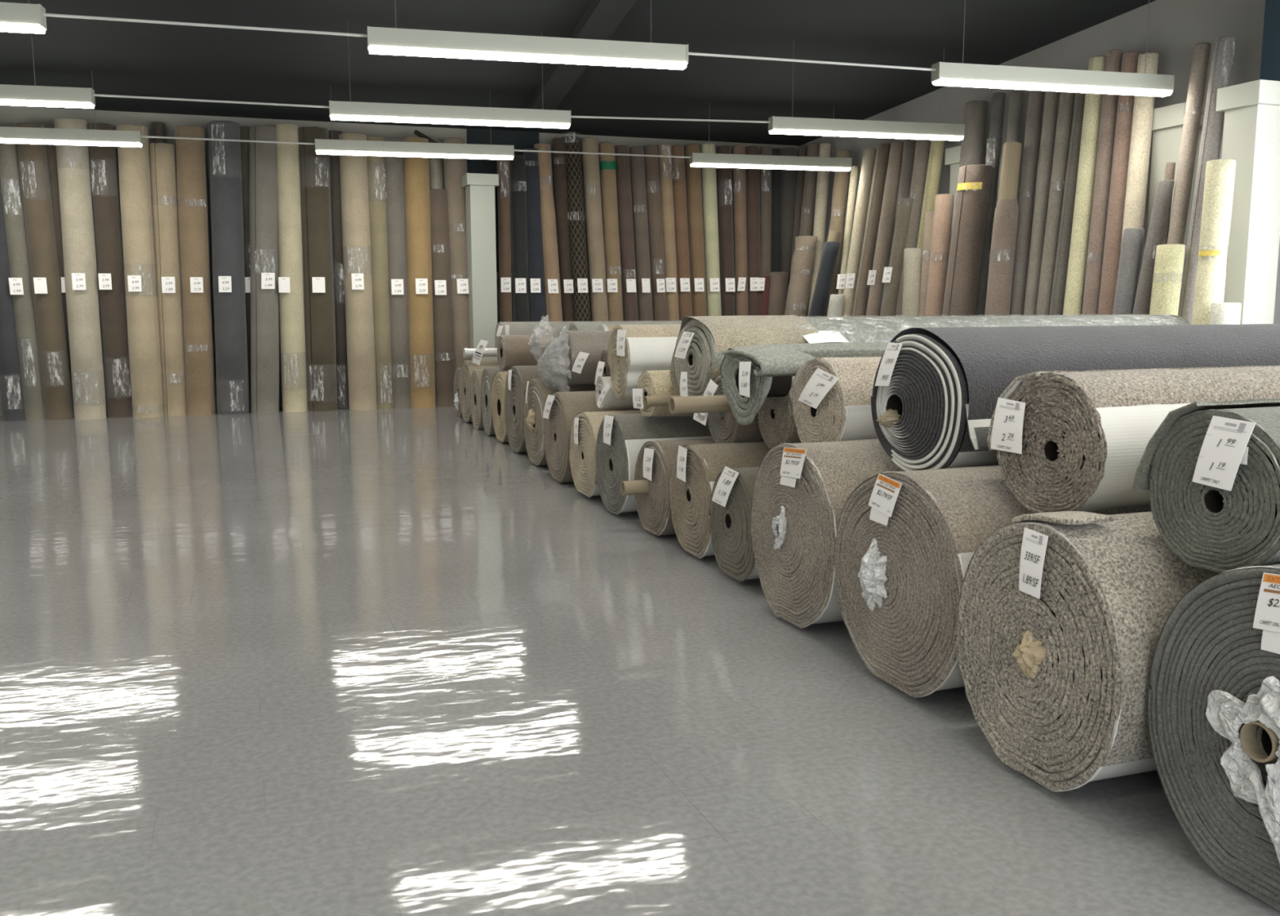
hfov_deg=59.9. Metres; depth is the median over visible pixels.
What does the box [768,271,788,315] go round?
roll
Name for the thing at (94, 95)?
conduit
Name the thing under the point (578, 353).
roll
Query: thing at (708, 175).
roll
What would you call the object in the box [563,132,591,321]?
roll
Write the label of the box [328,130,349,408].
roll
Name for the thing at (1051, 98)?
roll
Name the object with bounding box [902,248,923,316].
roll
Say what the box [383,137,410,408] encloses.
roll
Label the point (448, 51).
diffuser
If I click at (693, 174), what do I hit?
roll
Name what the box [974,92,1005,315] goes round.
roll
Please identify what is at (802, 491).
roll
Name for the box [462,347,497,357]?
tube
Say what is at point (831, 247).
roll
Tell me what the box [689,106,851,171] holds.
lamp
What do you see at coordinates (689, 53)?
conduit
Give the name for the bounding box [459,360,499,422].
roll
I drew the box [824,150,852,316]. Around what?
roll
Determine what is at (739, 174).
roll
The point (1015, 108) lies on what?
roll
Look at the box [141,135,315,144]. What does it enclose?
conduit
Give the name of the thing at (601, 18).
beam
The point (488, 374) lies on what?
roll
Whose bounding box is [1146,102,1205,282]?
trim
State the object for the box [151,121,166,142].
roll
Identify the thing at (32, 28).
diffuser
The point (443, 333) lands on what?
roll
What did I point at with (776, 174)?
roll
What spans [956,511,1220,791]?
roll
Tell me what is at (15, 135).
lamp
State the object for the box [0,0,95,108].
lamp
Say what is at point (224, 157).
roll
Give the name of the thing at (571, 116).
conduit
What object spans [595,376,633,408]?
roll
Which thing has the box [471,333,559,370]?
roll
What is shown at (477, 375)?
roll
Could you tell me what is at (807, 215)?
roll
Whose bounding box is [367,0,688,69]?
lamp
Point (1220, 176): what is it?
roll
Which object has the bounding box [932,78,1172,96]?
diffuser
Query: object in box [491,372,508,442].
roll
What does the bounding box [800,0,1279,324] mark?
wall
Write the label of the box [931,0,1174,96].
lamp
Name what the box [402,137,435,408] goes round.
roll
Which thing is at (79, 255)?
roll
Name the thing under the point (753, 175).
roll
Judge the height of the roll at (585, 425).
0.646 m
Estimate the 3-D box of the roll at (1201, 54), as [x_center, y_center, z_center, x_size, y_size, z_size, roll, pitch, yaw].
[4.912,-1.856,10.245,0.728,3.846,0.176,-6,10,-35]
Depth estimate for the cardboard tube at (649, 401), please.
7.36 m
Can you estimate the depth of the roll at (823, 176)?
17.32 m
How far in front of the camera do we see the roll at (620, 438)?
7.81 m
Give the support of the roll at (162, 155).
on the floor
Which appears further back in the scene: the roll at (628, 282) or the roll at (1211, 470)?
the roll at (628, 282)
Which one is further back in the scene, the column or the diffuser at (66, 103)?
the column
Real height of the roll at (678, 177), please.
3.969 m
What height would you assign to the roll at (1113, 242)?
3.986 m
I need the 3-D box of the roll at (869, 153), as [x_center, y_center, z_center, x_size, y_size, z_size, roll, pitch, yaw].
[3.064,-2.578,16.041,0.711,3.697,0.218,-4,9,-24]
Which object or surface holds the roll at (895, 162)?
on the floor
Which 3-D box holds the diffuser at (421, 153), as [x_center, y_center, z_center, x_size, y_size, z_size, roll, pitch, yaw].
[-2.879,-3.902,14.324,2.480,0.036,0.136,-2,8,-14]
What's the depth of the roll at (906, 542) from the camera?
4.19 m
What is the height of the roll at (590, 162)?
4.025 m
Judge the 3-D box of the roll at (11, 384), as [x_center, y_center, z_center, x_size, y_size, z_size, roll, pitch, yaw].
[-8.352,-2.447,14.519,0.298,3.903,0.543,-7,10,-40]
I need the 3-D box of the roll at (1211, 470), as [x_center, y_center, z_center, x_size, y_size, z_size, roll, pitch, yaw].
[3.277,-0.006,3.663,3.709,0.470,0.525,-3,8,-19]
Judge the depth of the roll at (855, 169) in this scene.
16.30 m
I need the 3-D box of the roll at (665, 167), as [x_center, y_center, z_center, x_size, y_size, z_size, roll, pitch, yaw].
[0.460,-2.942,17.631,0.272,3.994,0.506,-8,11,-44]
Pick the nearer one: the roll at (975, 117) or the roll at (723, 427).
the roll at (723, 427)
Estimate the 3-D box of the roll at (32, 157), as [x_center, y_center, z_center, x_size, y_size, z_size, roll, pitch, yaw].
[-7.867,-2.442,14.694,0.390,3.844,0.612,-8,11,-43]
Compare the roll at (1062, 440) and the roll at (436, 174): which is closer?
the roll at (1062, 440)
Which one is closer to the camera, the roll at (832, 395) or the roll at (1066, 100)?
the roll at (832, 395)
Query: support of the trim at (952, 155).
attached to the wall at (1175, 27)
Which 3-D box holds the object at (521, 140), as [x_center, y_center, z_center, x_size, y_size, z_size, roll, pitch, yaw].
[-2.092,-3.986,17.165,1.115,2.200,0.040,-3,8,-19]
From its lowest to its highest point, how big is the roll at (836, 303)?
1.635 m
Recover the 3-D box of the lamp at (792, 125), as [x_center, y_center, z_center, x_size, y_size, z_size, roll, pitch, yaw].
[2.604,-4.184,12.634,2.374,1.035,0.140,-2,8,-14]
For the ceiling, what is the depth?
12.74 m
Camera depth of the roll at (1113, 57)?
11.30 m
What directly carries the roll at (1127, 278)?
on the floor
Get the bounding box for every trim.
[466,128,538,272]
[944,144,986,249]
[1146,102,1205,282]
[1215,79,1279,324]
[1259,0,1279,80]
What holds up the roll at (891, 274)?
on the floor
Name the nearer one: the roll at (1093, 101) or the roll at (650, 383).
the roll at (650, 383)
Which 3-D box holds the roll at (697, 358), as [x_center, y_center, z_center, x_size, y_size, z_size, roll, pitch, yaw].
[2.146,-0.731,7.789,3.994,0.550,0.731,-3,8,-19]
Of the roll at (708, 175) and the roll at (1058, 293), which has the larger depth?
the roll at (708, 175)
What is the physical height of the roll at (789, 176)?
4.024 m
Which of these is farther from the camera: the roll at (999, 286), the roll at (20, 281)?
the roll at (20, 281)
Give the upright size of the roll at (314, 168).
3.968 m
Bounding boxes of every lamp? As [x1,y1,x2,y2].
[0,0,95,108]
[0,1,47,33]
[0,71,142,146]
[315,84,514,159]
[328,20,571,128]
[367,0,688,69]
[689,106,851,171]
[768,40,964,140]
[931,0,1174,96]
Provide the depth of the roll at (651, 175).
17.42 m
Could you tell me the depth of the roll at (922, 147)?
14.63 m
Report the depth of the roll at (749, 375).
6.13 m
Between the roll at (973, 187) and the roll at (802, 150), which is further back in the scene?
the roll at (802, 150)
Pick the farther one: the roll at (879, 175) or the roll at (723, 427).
the roll at (879, 175)
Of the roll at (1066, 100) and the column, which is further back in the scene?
the column
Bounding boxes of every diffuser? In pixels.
[0,22,44,33]
[0,98,93,108]
[0,138,142,146]
[315,150,513,159]
[330,114,569,128]
[369,45,686,69]
[690,163,850,171]
[768,128,963,140]
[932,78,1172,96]
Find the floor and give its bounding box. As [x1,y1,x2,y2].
[0,406,1279,915]
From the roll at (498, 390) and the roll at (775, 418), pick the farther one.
the roll at (498, 390)
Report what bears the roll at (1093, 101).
on the floor
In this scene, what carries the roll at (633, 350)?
on the roll at (585, 425)
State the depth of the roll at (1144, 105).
10.81 m
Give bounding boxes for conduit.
[43,13,367,37]
[93,93,328,107]
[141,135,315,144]
[514,149,691,158]
[570,115,770,123]
[688,52,936,71]
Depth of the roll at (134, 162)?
14.90 m
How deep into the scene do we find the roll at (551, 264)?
16.82 m
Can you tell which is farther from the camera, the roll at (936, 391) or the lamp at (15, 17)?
the lamp at (15, 17)
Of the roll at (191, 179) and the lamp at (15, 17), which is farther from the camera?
the roll at (191, 179)
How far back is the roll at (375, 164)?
16.02 m
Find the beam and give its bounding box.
[524,0,637,110]
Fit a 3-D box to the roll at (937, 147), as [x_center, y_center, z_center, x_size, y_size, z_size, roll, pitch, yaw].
[3.643,-2.366,14.470,0.712,3.705,0.178,-5,9,-31]
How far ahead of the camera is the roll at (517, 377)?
11.18 m
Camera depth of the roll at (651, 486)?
7.17 m
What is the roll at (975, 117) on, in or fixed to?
on the floor
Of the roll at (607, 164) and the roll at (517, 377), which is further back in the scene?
the roll at (607, 164)
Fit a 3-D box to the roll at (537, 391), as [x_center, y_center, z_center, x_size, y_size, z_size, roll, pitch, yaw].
[0.701,-0.422,10.967,3.733,0.808,0.849,-3,8,-19]
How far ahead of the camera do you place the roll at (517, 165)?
16.70 m
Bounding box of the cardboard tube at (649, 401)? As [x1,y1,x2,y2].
[643,395,682,406]
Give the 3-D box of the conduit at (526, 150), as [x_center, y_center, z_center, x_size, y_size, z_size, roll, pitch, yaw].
[-0.480,-4.102,14.989,2.492,0.022,0.022,-3,8,-18]
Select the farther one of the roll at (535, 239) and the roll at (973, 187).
the roll at (535, 239)
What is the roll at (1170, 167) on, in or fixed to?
on the floor
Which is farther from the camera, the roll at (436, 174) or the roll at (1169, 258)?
the roll at (436, 174)
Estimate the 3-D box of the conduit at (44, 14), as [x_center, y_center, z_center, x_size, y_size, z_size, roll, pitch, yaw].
[-3.108,-3.139,8.067,2.206,0.022,0.022,-3,8,-17]
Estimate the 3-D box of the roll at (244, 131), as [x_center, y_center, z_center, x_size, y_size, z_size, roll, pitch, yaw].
[-5.493,-2.636,15.671,0.233,3.951,0.320,1,8,7]
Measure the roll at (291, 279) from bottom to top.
3.996 m
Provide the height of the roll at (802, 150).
4.030 m
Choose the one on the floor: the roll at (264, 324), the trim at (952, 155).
the roll at (264, 324)
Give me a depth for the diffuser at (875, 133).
12.67 m
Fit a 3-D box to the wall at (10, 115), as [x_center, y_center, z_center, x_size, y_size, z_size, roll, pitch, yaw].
[-4.416,-2.989,16.567,21.000,4.400,0.150,-3,8,-19]
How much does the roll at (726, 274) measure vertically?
4.005 m
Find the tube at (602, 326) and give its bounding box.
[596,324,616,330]
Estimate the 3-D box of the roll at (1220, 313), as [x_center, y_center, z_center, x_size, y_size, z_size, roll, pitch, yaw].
[4.758,-0.517,9.121,0.224,1.503,0.552,4,9,28]
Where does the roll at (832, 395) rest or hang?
on the roll at (802, 491)
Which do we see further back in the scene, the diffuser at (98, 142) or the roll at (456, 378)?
the roll at (456, 378)
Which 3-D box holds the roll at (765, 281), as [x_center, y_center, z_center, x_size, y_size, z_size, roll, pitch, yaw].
[1.990,-1.986,18.118,0.166,1.958,0.448,5,9,32]
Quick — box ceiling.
[0,0,1155,145]
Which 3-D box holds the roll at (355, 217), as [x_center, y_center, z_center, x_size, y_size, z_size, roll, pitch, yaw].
[-4.064,-2.663,16.000,0.425,3.907,0.683,-3,8,-19]
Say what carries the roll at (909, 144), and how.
on the floor
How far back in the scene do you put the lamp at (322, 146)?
14.25 m
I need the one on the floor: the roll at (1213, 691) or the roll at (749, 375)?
the roll at (1213, 691)
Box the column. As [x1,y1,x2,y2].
[461,173,498,359]
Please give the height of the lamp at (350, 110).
1.008 m
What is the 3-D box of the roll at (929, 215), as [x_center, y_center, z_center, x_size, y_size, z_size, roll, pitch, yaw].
[3.574,-1.741,13.845,0.220,2.638,0.816,3,8,21]
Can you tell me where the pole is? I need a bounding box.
[413,129,437,142]
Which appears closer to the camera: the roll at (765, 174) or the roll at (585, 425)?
the roll at (585, 425)
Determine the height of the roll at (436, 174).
3.952 m
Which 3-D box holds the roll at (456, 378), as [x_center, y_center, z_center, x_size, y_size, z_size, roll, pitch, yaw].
[-0.752,-0.975,15.572,3.716,0.658,0.675,-3,8,-19]
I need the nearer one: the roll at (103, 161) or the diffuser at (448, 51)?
the diffuser at (448, 51)
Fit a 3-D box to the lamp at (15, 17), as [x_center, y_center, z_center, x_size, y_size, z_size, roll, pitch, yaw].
[-5.356,-3.493,7.390,2.464,1.138,0.140,-2,8,-14]
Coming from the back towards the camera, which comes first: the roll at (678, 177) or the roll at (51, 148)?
the roll at (678, 177)
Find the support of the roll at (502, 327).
on the roll at (467, 368)
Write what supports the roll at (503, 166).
on the floor
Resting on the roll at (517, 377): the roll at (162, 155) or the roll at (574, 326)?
the roll at (574, 326)
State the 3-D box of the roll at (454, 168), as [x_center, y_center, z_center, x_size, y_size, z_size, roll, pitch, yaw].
[-2.670,-2.744,16.519,0.357,3.920,0.597,-5,9,-32]
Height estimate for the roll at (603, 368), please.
0.337 m
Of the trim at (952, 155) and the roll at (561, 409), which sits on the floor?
the roll at (561, 409)
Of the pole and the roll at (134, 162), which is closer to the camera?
the roll at (134, 162)
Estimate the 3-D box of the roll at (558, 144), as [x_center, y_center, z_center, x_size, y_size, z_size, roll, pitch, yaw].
[-1.155,-2.870,17.120,0.408,3.998,0.250,5,9,32]
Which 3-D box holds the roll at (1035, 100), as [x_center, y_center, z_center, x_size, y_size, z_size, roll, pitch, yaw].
[4.284,-2.195,12.492,0.185,3.905,0.885,5,9,31]
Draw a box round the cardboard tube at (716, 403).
[668,395,732,413]
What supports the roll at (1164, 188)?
on the floor
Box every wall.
[0,105,799,416]
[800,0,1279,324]
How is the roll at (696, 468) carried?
on the floor
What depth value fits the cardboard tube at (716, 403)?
6.52 m
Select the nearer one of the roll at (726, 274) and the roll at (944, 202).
the roll at (944, 202)
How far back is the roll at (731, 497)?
5.97 m
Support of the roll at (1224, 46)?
on the floor
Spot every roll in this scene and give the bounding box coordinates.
[0,125,45,420]
[0,179,25,421]
[14,122,74,419]
[44,124,74,414]
[53,117,106,419]
[87,122,133,417]
[115,124,164,417]
[148,142,186,416]
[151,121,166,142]
[174,124,215,415]
[208,120,248,414]
[240,126,257,411]
[248,125,279,413]
[273,123,307,412]
[297,126,337,411]
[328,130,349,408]
[338,133,377,410]
[366,136,393,408]
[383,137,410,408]
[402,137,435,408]
[428,137,444,189]
[430,188,455,407]
[442,137,471,369]
[453,367,462,417]
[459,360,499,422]
[470,368,484,429]
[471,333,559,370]
[480,367,508,435]
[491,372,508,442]
[494,320,681,359]
[497,159,512,321]
[504,364,561,453]
[509,154,529,321]
[523,147,546,321]
[523,377,595,465]
[533,142,562,321]
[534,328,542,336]
[542,391,639,482]
[551,137,573,321]
[555,330,611,385]
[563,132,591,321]
[568,321,681,330]
[568,410,640,497]
[580,137,608,320]
[595,350,610,384]
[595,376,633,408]
[595,413,712,514]
[598,142,623,320]
[607,324,680,399]
[614,145,638,320]
[620,438,715,535]
[629,146,653,320]
[632,369,693,417]
[643,145,667,320]
[657,143,679,320]
[669,441,769,559]
[670,314,1191,396]
[671,145,692,320]
[684,143,706,316]
[693,375,764,443]
[700,142,721,315]
[709,466,759,582]
[716,145,735,315]
[720,342,888,425]
[732,144,748,315]
[745,145,760,315]
[751,439,904,628]
[757,376,801,448]
[759,275,770,315]
[760,146,771,277]
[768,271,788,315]
[770,147,782,271]
[782,146,797,288]
[784,235,817,316]
[790,146,807,273]
[791,355,881,443]
[799,142,819,235]
[807,142,831,316]
[808,230,840,316]
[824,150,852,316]
[826,293,844,316]
[834,464,1151,697]
[836,165,859,293]
[841,147,876,316]
[852,142,890,316]
[866,141,903,316]
[871,324,1279,471]
[880,197,915,316]
[894,138,931,316]
[898,138,916,200]
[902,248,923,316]
[916,139,945,248]
[919,211,933,315]
[924,193,954,315]
[942,164,992,315]
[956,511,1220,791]
[958,100,988,171]
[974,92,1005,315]
[984,142,1022,315]
[986,364,1279,513]
[1005,90,1022,142]
[1008,89,1044,315]
[1023,90,1059,315]
[1035,91,1075,315]
[1048,92,1085,315]
[1062,56,1106,315]
[1081,48,1123,315]
[1097,51,1141,315]
[1112,227,1144,315]
[1120,52,1158,286]
[1132,179,1174,315]
[1132,398,1279,573]
[1146,564,1279,911]
[1149,244,1185,315]
[1162,161,1175,244]
[1167,42,1211,244]
[1177,35,1235,324]
[1191,159,1235,324]
[1209,302,1241,324]
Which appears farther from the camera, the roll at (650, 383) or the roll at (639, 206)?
the roll at (639, 206)
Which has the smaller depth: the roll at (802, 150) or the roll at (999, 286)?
the roll at (999, 286)
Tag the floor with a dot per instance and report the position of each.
(340, 662)

